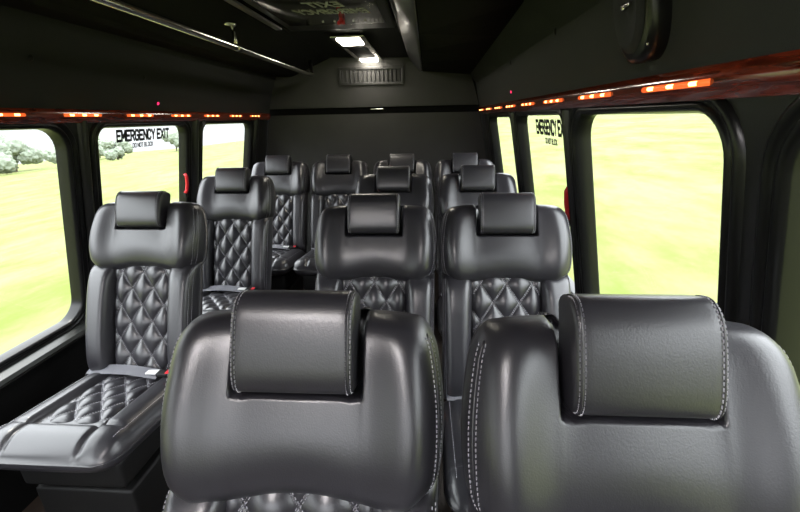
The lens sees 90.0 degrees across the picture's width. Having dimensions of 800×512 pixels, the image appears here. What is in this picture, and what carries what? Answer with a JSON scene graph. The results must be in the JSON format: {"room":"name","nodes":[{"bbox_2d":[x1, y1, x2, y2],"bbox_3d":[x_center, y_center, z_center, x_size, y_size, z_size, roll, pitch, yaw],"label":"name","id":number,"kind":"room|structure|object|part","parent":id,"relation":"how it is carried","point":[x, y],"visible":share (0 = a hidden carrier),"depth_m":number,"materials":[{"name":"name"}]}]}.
{"room":"vehicle interior","nodes":[
{"label":"vehicle interior","id":0,"kind":"room"},
{"bbox_2d":[0,5,275,511],"bbox_3d":[-1.336,0.110,1.243,0.332,1.770,5.000,0,19,4],"label":"wall","id":1,"kind":"structure","parent":0,"point":[73,66],"depth_m":1.59,"materials":[{"name":"black plastic"}]},
{"bbox_2d":[0,113,25,116],"bbox_3d":[-1.248,-0.439,1.243,0.013,0.011,0.175,0,19,4],"label":"marker light","id":2,"kind":"object","parent":1,"relation":"attached to","point":[1,114],"visible":1,"depth_m":1.28,"materials":[{"name":"orange plastic"}]},
{"bbox_2d":[0,319,85,388],"bbox_3d":[-1.421,0.451,1.368,0.068,0.043,4.980,0,19,4],"label":"trim","id":3,"kind":"structure","parent":1,"relation":"attached to","point":[25,364],"depth_m":1.55,"materials":[{"name":"grey plastic"}]},
{"bbox_2d":[0,123,88,370],"bbox_3d":[-1.381,0.051,1.173,0.222,0.876,1.088,0,19,4],"label":"window","id":4,"kind":"structure","parent":1,"relation":"in","point":[64,141],"depth_m":1.61,"materials":[{"name":"black plastic"}]},
{"bbox_2d":[64,113,101,116],"bbox_3d":[-1.227,-0.546,1.552,0.013,0.011,0.175,0,19,4],"label":"marker light","id":5,"kind":"object","parent":1,"relation":"attached to","point":[65,114],"visible":1,"depth_m":1.54,"materials":[{"name":"orange plastic"}]},
{"bbox_2d":[77,121,94,271],"bbox_3d":[-1.317,-0.148,1.709,0.184,0.812,0.044,0,19,4],"label":"trim","id":6,"kind":"structure","parent":1,"relation":"attached to","point":[82,128],"depth_m":1.64,"materials":[{"name":"black plastic"}]},
{"bbox_2d":[0,108,269,123],"bbox_3d":[-1.278,-0.375,1.070,0.031,0.049,4.958,0,19,4],"label":"trim","id":7,"kind":"structure","parent":1,"relation":"attached to","point":[33,115],"depth_m":1.67,"materials":[{"name":"brown wood"}]},
{"bbox_2d":[89,121,191,213],"bbox_3d":[-1.318,-0.268,2.098,0.221,0.872,0.748,0,19,4],"label":"window","id":8,"kind":"structure","parent":1,"relation":"in","point":[184,127],"depth_m":1.97,"materials":[{"name":"black plastic"}]},
{"bbox_2d":[183,173,188,197],"bbox_3d":[-1.264,-0.418,2.366,0.048,0.145,0.025,4,20,15],"label":"handle","id":9,"kind":"object","parent":8,"relation":"attached to","point":[185,174],"visible":1,"depth_m":2.36,"materials":[{"name":"red plastic"}]},
{"bbox_2d":[127,114,153,116],"bbox_3d":[-1.206,-0.654,1.861,0.013,0.011,0.175,0,19,4],"label":"marker light","id":10,"kind":"object","parent":1,"relation":"attached to","point":[128,115],"visible":1,"depth_m":1.85,"materials":[{"name":"orange plastic"}]},
{"bbox_2d":[171,115,190,116],"bbox_3d":[-1.185,-0.761,2.171,0.013,0.011,0.175,0,19,4],"label":"marker light","id":11,"kind":"object","parent":1,"relation":"attached to","point":[171,115],"visible":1,"depth_m":2.16,"materials":[{"name":"orange plastic"}]},
{"bbox_2d":[192,119,198,202],"bbox_3d":[-1.264,-0.415,2.479,0.184,0.812,0.060,0,19,4],"label":"trim","id":12,"kind":"structure","parent":1,"relation":"attached to","point":[195,124],"depth_m":2.40,"materials":[{"name":"black plastic"}]},
{"bbox_2d":[204,115,219,116],"bbox_3d":[-1.164,-0.869,2.480,0.013,0.011,0.175,0,19,4],"label":"marker light","id":13,"kind":"object","parent":1,"relation":"attached to","point":[204,115],"visible":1,"depth_m":2.47,"materials":[{"name":"orange plastic"}]},
{"bbox_2d":[198,120,253,187],"bbox_3d":[-1.263,-0.547,2.901,0.221,0.872,0.803,0,19,4],"label":"window","id":14,"kind":"structure","parent":1,"relation":"in","point":[249,126],"depth_m":3.04,"materials":[{"name":"black plastic"}]},
{"bbox_2d":[252,119,259,167],"bbox_3d":[-1.206,-0.710,3.326,0.184,0.812,0.080,0,19,4],"label":"trim","id":15,"kind":"structure","parent":1,"relation":"attached to","point":[256,122],"depth_m":3.23,"materials":[{"name":"black plastic"}]},
{"bbox_2d":[22,270,452,511],"bbox_3d":[-0.405,0.977,1.481,2.500,0.060,5.200,0,19,4],"label":"floor","id":16,"kind":"structure","parent":0,"point":[36,505],"depth_m":1.61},
{"bbox_2d":[0,191,207,511],"bbox_3d":[-1.025,0.366,1.484,0.452,1.117,0.790,0,19,4],"label":"passenger seat","id":17,"kind":"object","parent":16,"relation":"on","point":[93,445],"visible":0.97,"depth_m":1.52,"materials":[{"name":"black leather"}]},
{"bbox_2d":[0,373,167,472],"bbox_3d":[-1.033,0.547,1.375,0.438,0.157,0.460,0,19,4],"label":"seat cushion","id":18,"kind":"object","parent":17,"relation":"on","point":[101,422],"depth_m":1.26,"materials":[{"name":"black leather"}]},
{"bbox_3d":[-1.030,0.507,1.415,0.226,0.076,0.306,0,19,4],"label":"quilted seat panel","id":19,"kind":"part","parent":17,"relation":"part of","materials":[{"name":"black leather"}]},
{"bbox_3d":[-1.017,0.256,1.604,0.252,0.438,0.203,0,19,4],"label":"quilted panel","id":20,"kind":"part","parent":17,"relation":"part of","materials":[{"name":"black leather"}]},
{"bbox_3d":[-0.938,0.440,1.517,0.045,0.006,0.026,0,19,4],"label":"latch plate","id":21,"kind":"part","parent":17,"relation":"part of","materials":[{"name":"white plastic"}]},
{"bbox_2d":[196,167,275,313],"bbox_3d":[-0.975,0.111,2.217,0.452,1.117,0.790,0,19,4],"label":"passenger seat","id":22,"kind":"object","parent":16,"relation":"on","point":[239,207],"visible":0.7,"depth_m":2.30,"materials":[{"name":"black leather"}]},
{"bbox_2d":[202,291,233,313],"bbox_3d":[-0.983,0.292,2.109,0.438,0.157,0.460,0,19,4],"label":"seat cushion","id":23,"kind":"object","parent":22,"relation":"on","point":[212,300],"depth_m":2.12,"materials":[{"name":"black leather"}]},
{"bbox_3d":[-0.980,0.252,2.148,0.226,0.076,0.306,0,19,4],"label":"quilted seat panel","id":24,"kind":"part","parent":22,"relation":"part of","materials":[{"name":"black leather"}]},
{"bbox_3d":[-0.967,0.001,2.337,0.252,0.438,0.203,0,19,4],"label":"quilted panel","id":25,"kind":"part","parent":22,"relation":"part of","materials":[{"name":"black leather"}]},
{"bbox_2d":[251,155,309,289],"bbox_3d":[-0.935,-0.142,2.948,0.452,1.117,0.790,0,19,4],"label":"passenger seat","id":26,"kind":"object","parent":16,"relation":"on","point":[291,181],"visible":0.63,"depth_m":3.02,"materials":[{"name":"black leather"}]},
{"bbox_3d":[-0.940,-0.001,2.879,0.226,0.076,0.306,0,19,4],"label":"quilted seat panel","id":27,"kind":"part","parent":26,"relation":"part of","materials":[{"name":"black leather"}]},
{"bbox_3d":[-0.927,-0.253,3.068,0.252,0.438,0.203,0,19,4],"label":"quilted panel","id":28,"kind":"part","parent":26,"relation":"part of","materials":[{"name":"black leather"}]},
{"bbox_2d":[272,249,305,275],"bbox_3d":[-0.943,0.038,2.840,0.438,0.157,0.460,0,19,4],"label":"seat cushion","id":29,"kind":"object","parent":26,"relation":"on","point":[283,260],"depth_m":2.73,"materials":[{"name":"black leather"}]},
{"bbox_2d":[160,290,443,511],"bbox_3d":[-0.159,0.683,0.493,0.434,1.134,0.790,0,19,4],"label":"passenger seat","id":30,"kind":"object","parent":16,"relation":"on","point":[276,400],"visible":1,"depth_m":0.57,"materials":[{"name":"black leather"}]},
{"bbox_3d":[-0.150,0.572,0.613,0.242,0.445,0.203,0,19,4],"label":"quilted panel","id":31,"kind":"part","parent":30,"relation":"part of","materials":[{"name":"black leather"}]},
{"bbox_2d":[293,154,368,289],"bbox_3d":[-0.469,-0.141,2.917,0.452,1.117,0.790,0,19,4],"label":"passenger seat","id":32,"kind":"object","parent":16,"relation":"on","point":[332,181],"visible":0.29,"depth_m":2.99,"materials":[{"name":"black leather"}]},
{"bbox_2d":[294,249,317,275],"bbox_3d":[-0.477,0.040,2.809,0.438,0.157,0.460,0,19,4],"label":"seat cushion","id":33,"kind":"object","parent":32,"relation":"on","point":[304,266],"depth_m":2.61,"materials":[{"name":"black leather"}]},
{"bbox_3d":[-0.461,-0.251,3.037,0.252,0.438,0.203,0,19,4],"label":"quilted panel","id":34,"kind":"part","parent":32,"relation":"part of","materials":[{"name":"black leather"}]},
{"bbox_2d":[314,194,439,499],"bbox_3d":[-0.100,0.401,1.329,0.452,1.117,0.790,0,19,4],"label":"passenger seat","id":35,"kind":"object","parent":16,"relation":"on","point":[373,246],"visible":0.22,"depth_m":1.41,"materials":[{"name":"black leather"}]},
{"bbox_3d":[-0.092,0.291,1.450,0.252,0.438,0.203,0,19,4],"label":"quilted panel","id":36,"kind":"part","parent":35,"relation":"part of","materials":[{"name":"black leather"}]},
{"bbox_2d":[355,166,433,214],"bbox_3d":[-0.045,0.121,2.135,0.452,1.117,0.790,0,19,4],"label":"passenger seat","id":37,"kind":"object","parent":16,"relation":"on","point":[414,189],"visible":0.07,"depth_m":2.21,"materials":[{"name":"black leather"}]},
{"bbox_2d":[373,154,431,181],"bbox_3d":[0.006,-0.140,2.885,0.452,1.117,0.790,0,19,4],"label":"passenger seat","id":38,"kind":"object","parent":16,"relation":"on","point":[416,166],"visible":0.07,"depth_m":2.95,"materials":[{"name":"black leather"}]},
{"bbox_2d":[434,153,492,272],"bbox_3d":[0.470,-0.138,2.854,0.452,1.117,0.790,0,19,4],"label":"passenger seat","id":39,"kind":"object","parent":16,"relation":"on","point":[447,166],"visible":0.11,"depth_m":2.93,"materials":[{"name":"black leather"}]},
{"bbox_2d":[436,165,516,335],"bbox_3d":[0.419,0.122,2.104,0.452,1.117,0.790,0,19,4],"label":"passenger seat","id":40,"kind":"object","parent":16,"relation":"on","point":[464,188],"visible":0.13,"depth_m":2.18,"materials":[{"name":"black leather"}]},
{"bbox_2d":[437,297,441,335],"bbox_3d":[0.411,0.303,1.996,0.438,0.157,0.460,0,19,4],"label":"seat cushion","id":41,"kind":"object","parent":40,"relation":"on","point":[439,303],"depth_m":1.99,"materials":[{"name":"black leather"}]},
{"bbox_2d":[439,192,571,511],"bbox_3d":[0.364,0.402,1.298,0.466,1.117,0.790,0,19,4],"label":"passenger seat","id":42,"kind":"object","parent":16,"relation":"on","point":[505,254],"visible":0.34,"depth_m":1.37,"materials":[{"name":"black leather"}]},
{"bbox_2d":[443,399,468,511],"bbox_3d":[0.356,0.583,1.190,0.451,0.157,0.460,0,19,4],"label":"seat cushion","id":43,"kind":"object","parent":42,"relation":"on","point":[456,492],"depth_m":1.11,"materials":[{"name":"black leather"}]},
{"bbox_3d":[0.372,0.292,1.419,0.260,0.438,0.203,0,19,4],"label":"quilted panel","id":44,"kind":"part","parent":42,"relation":"part of","materials":[{"name":"black leather"}]},
{"bbox_2d":[461,294,799,511],"bbox_3d":[0.291,0.690,0.411,0.429,1.155,0.790,0,19,4],"label":"passenger seat","id":45,"kind":"object","parent":16,"relation":"on","point":[618,402],"visible":1,"depth_m":0.48,"materials":[{"name":"black leather"}]},
{"bbox_2d":[0,0,523,76],"bbox_3d":[-0.341,-0.817,0.854,2.080,0.362,5.000,0,19,4],"label":"ceiling","id":46,"kind":"structure","parent":0,"point":[455,35],"depth_m":1.86,"materials":[{"name":"black"}]},
{"bbox_2d":[90,0,313,76],"bbox_3d":[-0.786,-0.950,1.673,0.070,0.122,2.975,0,19,4],"label":"grab rail","id":47,"kind":"object","parent":46,"relation":"attached to","point":[121,5],"visible":0.98,"depth_m":1.50,"materials":[{"name":"silver metal"}]},
{"bbox_2d":[224,0,400,32],"bbox_3d":[-0.365,-0.979,1.541,0.664,0.072,1.400,0,19,4],"label":"roof hatch","id":48,"kind":"object","parent":46,"relation":"attached to","point":[295,15],"visible":0.99,"depth_m":1.71,"materials":[{"name":"black plastic"}]},
{"bbox_3d":[-0.331,-0.948,1.444,0.460,0.012,0.980,0,19,4],"label":"mirror panel","id":49,"kind":"part","parent":48,"relation":"part of","materials":[{"name":"black"}]},
{"bbox_3d":[-0.267,-1.047,1.789,0.027,0.035,0.090,0,19,4],"label":"release knob","id":50,"kind":"part","parent":48,"relation":"part of","materials":[{"name":"red plastic"}]},
{"bbox_3d":[-0.037,-1.011,1.561,0.014,0.020,1.300,0,19,4],"label":"rail","id":51,"kind":"part","parent":48,"relation":"part of","materials":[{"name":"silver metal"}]},
{"bbox_2d":[330,34,381,61],"bbox_3d":[-0.266,-1.451,2.856,0.200,0.029,1.200,0,19,4],"label":"recessed light","id":52,"kind":"object","parent":46,"relation":"in","point":[358,46],"visible":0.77,"depth_m":2.59,"materials":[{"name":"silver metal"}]},
{"bbox_3d":[-0.266,-1.449,2.857,0.130,0.008,0.500,0,19,4],"label":"panel","id":53,"kind":"part","parent":52,"relation":"part of","materials":[{"name":"black plastic"}]},
{"bbox_2d":[391,0,421,71],"bbox_3d":[0.024,-1.015,1.722,0.109,0.106,3.115,0,19,4],"label":"trim","id":54,"kind":"structure","parent":46,"relation":"attached to","point":[405,10],"depth_m":1.79,"materials":[{"name":"grey plastic"}]},
{"bbox_2d":[266,57,486,269],"bbox_3d":[-0.225,-0.848,3.519,2.214,2.050,0.100,0,19,4],"label":"wall","id":55,"kind":"structure","parent":0,"point":[432,117],"depth_m":3.36,"materials":[{"name":"black plastic"}]},
{"bbox_2d":[338,66,403,85],"bbox_3d":[-0.235,-1.464,3.254,0.530,0.138,0.023,0,19,4],"label":"air vent","id":56,"kind":"object","parent":55,"relation":"in","point":[401,68],"visible":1,"depth_m":3.25,"materials":[{"name":"grey plastic"}]},
{"bbox_2d":[471,0,799,324],"bbox_3d":[0.604,0.022,1.080,0.378,1.970,5.000,0,19,4],"label":"wall","id":57,"kind":"structure","parent":0,"point":[585,51],"depth_m":0.82,"materials":[{"name":"black plastic"}]},
{"bbox_2d":[484,114,493,164],"bbox_3d":[0.726,-0.680,3.130,0.177,0.812,0.120,0,19,4],"label":"trim","id":58,"kind":"structure","parent":57,"relation":"attached to","point":[485,115],"depth_m":3.03,"materials":[{"name":"black plastic"}]},
{"bbox_2d":[488,112,518,191],"bbox_3d":[0.717,-0.558,2.653,0.204,0.780,0.828,0,19,4],"label":"window","id":59,"kind":"structure","parent":57,"relation":"in","point":[492,117],"depth_m":2.94,"materials":[{"name":"black rubber"}]},
{"bbox_2d":[510,113,521,192],"bbox_3d":[0.678,-0.376,2.252,0.177,0.812,0.050,0,19,4],"label":"trim","id":60,"kind":"structure","parent":57,"relation":"attached to","point":[511,114],"depth_m":2.18,"materials":[{"name":"black plastic"}]},
{"bbox_2d":[521,102,533,105],"bbox_3d":[0.552,-0.658,1.736,0.013,0.011,0.200,0,19,3],"label":"marker light","id":61,"kind":"object","parent":57,"relation":"attached to","point":[531,103],"visible":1,"depth_m":1.72,"materials":[{"name":"orange plastic"}]},
{"bbox_2d":[514,109,575,293],"bbox_3d":[0.671,-0.277,1.831,0.205,0.788,0.808,0,19,4],"label":"window","id":62,"kind":"structure","parent":57,"relation":"in","point":[520,117],"depth_m":2.07,"materials":[{"name":"black rubber"}]},
{"bbox_2d":[564,186,569,225],"bbox_3d":[0.622,-0.183,1.478,0.048,0.150,0.025,-4,19,-8],"label":"handle","id":63,"kind":"object","parent":62,"relation":"attached to","point":[566,201],"visible":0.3,"depth_m":1.47,"materials":[{"name":"red plastic"}]},
{"bbox_2d":[543,98,561,103],"bbox_3d":[0.533,-0.542,1.401,0.013,0.011,0.200,0,19,3],"label":"marker light","id":64,"kind":"object","parent":57,"relation":"attached to","point":[560,99],"visible":1,"depth_m":1.39,"materials":[{"name":"orange plastic"}]},
{"bbox_2d":[562,110,579,293],"bbox_3d":[0.634,-0.101,1.460,0.176,0.812,0.020,0,19,4],"label":"trim","id":65,"kind":"structure","parent":57,"relation":"attached to","point":[565,113],"depth_m":1.42,"materials":[{"name":"black plastic"}]},
{"bbox_2d":[578,92,610,99],"bbox_3d":[0.515,-0.425,1.066,0.013,0.011,0.200,0,19,3],"label":"marker light","id":66,"kind":"object","parent":57,"relation":"attached to","point":[606,94],"visible":1,"depth_m":1.04,"materials":[{"name":"orange plastic"}]},
{"bbox_2d":[478,49,799,113],"bbox_3d":[0.525,-0.384,0.944,0.031,0.052,4.959,0,19,3],"label":"trim","id":67,"kind":"structure","parent":57,"relation":"attached to","point":[778,74],"depth_m":0.66,"materials":[{"name":"brown wood"}]},
{"bbox_2d":[613,0,671,63],"bbox_3d":[0.476,-0.498,0.776,0.106,0.227,0.140,0,19,4],"label":"wall speaker","id":68,"kind":"object","parent":57,"relation":"attached to","point":[642,27],"visible":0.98,"depth_m":0.76,"materials":[{"name":"black plastic"}]},
{"bbox_2d":[613,0,644,53],"bbox_3d":[0.447,-0.493,0.784,0.046,0.176,0.112,0,19,4],"label":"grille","id":69,"kind":"object","parent":68,"relation":"attached to","point":[628,15],"depth_m":0.79,"materials":[{"name":"black"}]},
{"bbox_2d":[568,99,745,321],"bbox_3d":[0.629,-0.013,1.072,0.204,0.788,0.778,0,19,4],"label":"window","id":70,"kind":"structure","parent":57,"relation":"in","point":[720,112],"depth_m":0.72,"materials":[{"name":"black rubber"}]},
{"bbox_2d":[641,78,710,92],"bbox_3d":[0.496,-0.309,0.731,0.013,0.011,0.200,0,19,3],"label":"marker light","id":71,"kind":"object","parent":57,"relation":"attached to","point":[704,82],"visible":1,"depth_m":0.71,"materials":[{"name":"orange plastic"}]},
{"bbox_3d":[0.494,-0.309,0.731,0.008,0.008,0.018,0,19,3],"label":"bulb","id":72,"kind":"part","parent":71,"relation":"part of","materials":[{"name":"white"}]},
{"bbox_3d":[0.490,-0.288,0.669,0.008,0.008,0.018,0,19,3],"label":"bulb","id":73,"kind":"part","parent":71,"relation":"part of","materials":[{"name":"white"}]},
{"bbox_2d":[749,95,799,384],"bbox_3d":[0.581,0.293,0.190,0.207,0.788,1.028,0,19,4],"label":"window","id":74,"kind":"structure","parent":57,"relation":"in","point":[775,290],"depth_m":0.59,"materials":[{"name":"black rubber"}]},
{"label":"outside","id":75,"kind":"structure","parent":0,"visible":0},
{"bbox_2d":[0,113,722,354],"bbox_3d":[2.587,-12.533,37.902,320.000,28.680,240.000,0,19,4],"label":"ground","id":76,"kind":"structure","parent":75,"point":[657,178],"depth_m":9.86,"materials":[{"name":"green plant"}]},
{"bbox_2d":[0,141,17,173],"bbox_3d":[-56.392,-13.481,55.264,4.756,4.866,4.743,15,25,39],"label":"tree","id":77,"kind":"object","parent":76,"relation":"on","point":[8,164],"visible":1,"depth_m":55.70,"materials":[{"name":"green plant"}]},
{"bbox_2d":[0,133,43,171],"bbox_3d":[-65.465,-17.388,67.879,7.772,6.666,5.364,-12,22,-29],"label":"tree","id":78,"kind":"object","parent":76,"relation":"on","point":[29,154],"visible":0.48,"depth_m":67.45,"materials":[{"name":"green plant"}]},
{"bbox_2d":[42,146,56,163],"bbox_3d":[-53.888,-16.822,63.965,5.400,5.319,4.866,-18,26,-41],"label":"tree","id":79,"kind":"object","parent":76,"relation":"on","point":[49,154],"visible":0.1,"depth_m":61.63,"materials":[{"name":"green plant"}]},
{"bbox_2d":[98,136,103,157],"bbox_3d":[-66.537,-23.428,85.781,6.325,6.278,7.443,0,19,4],"label":"tree","id":80,"kind":"object","parent":76,"relation":"on","point":[100,138],"visible":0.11,"depth_m":86.30,"materials":[{"name":"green plant"}]},
{"bbox_2d":[101,137,132,159],"bbox_3d":[-54.932,-20.716,77.459,4.338,4.429,5.554,10,22,30],"label":"tree","id":81,"kind":"object","parent":76,"relation":"on","point":[111,150],"visible":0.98,"depth_m":76.10,"materials":[{"name":"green plant"}]},
{"bbox_2d":[160,128,178,150],"bbox_3d":[-54.453,-28.259,97.024,5.961,5.330,5.648,0,19,4],"label":"tree","id":82,"kind":"object","parent":76,"relation":"on","point":[173,137],"visible":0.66,"depth_m":94.98,"materials":[{"name":"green plant"}]}
]}

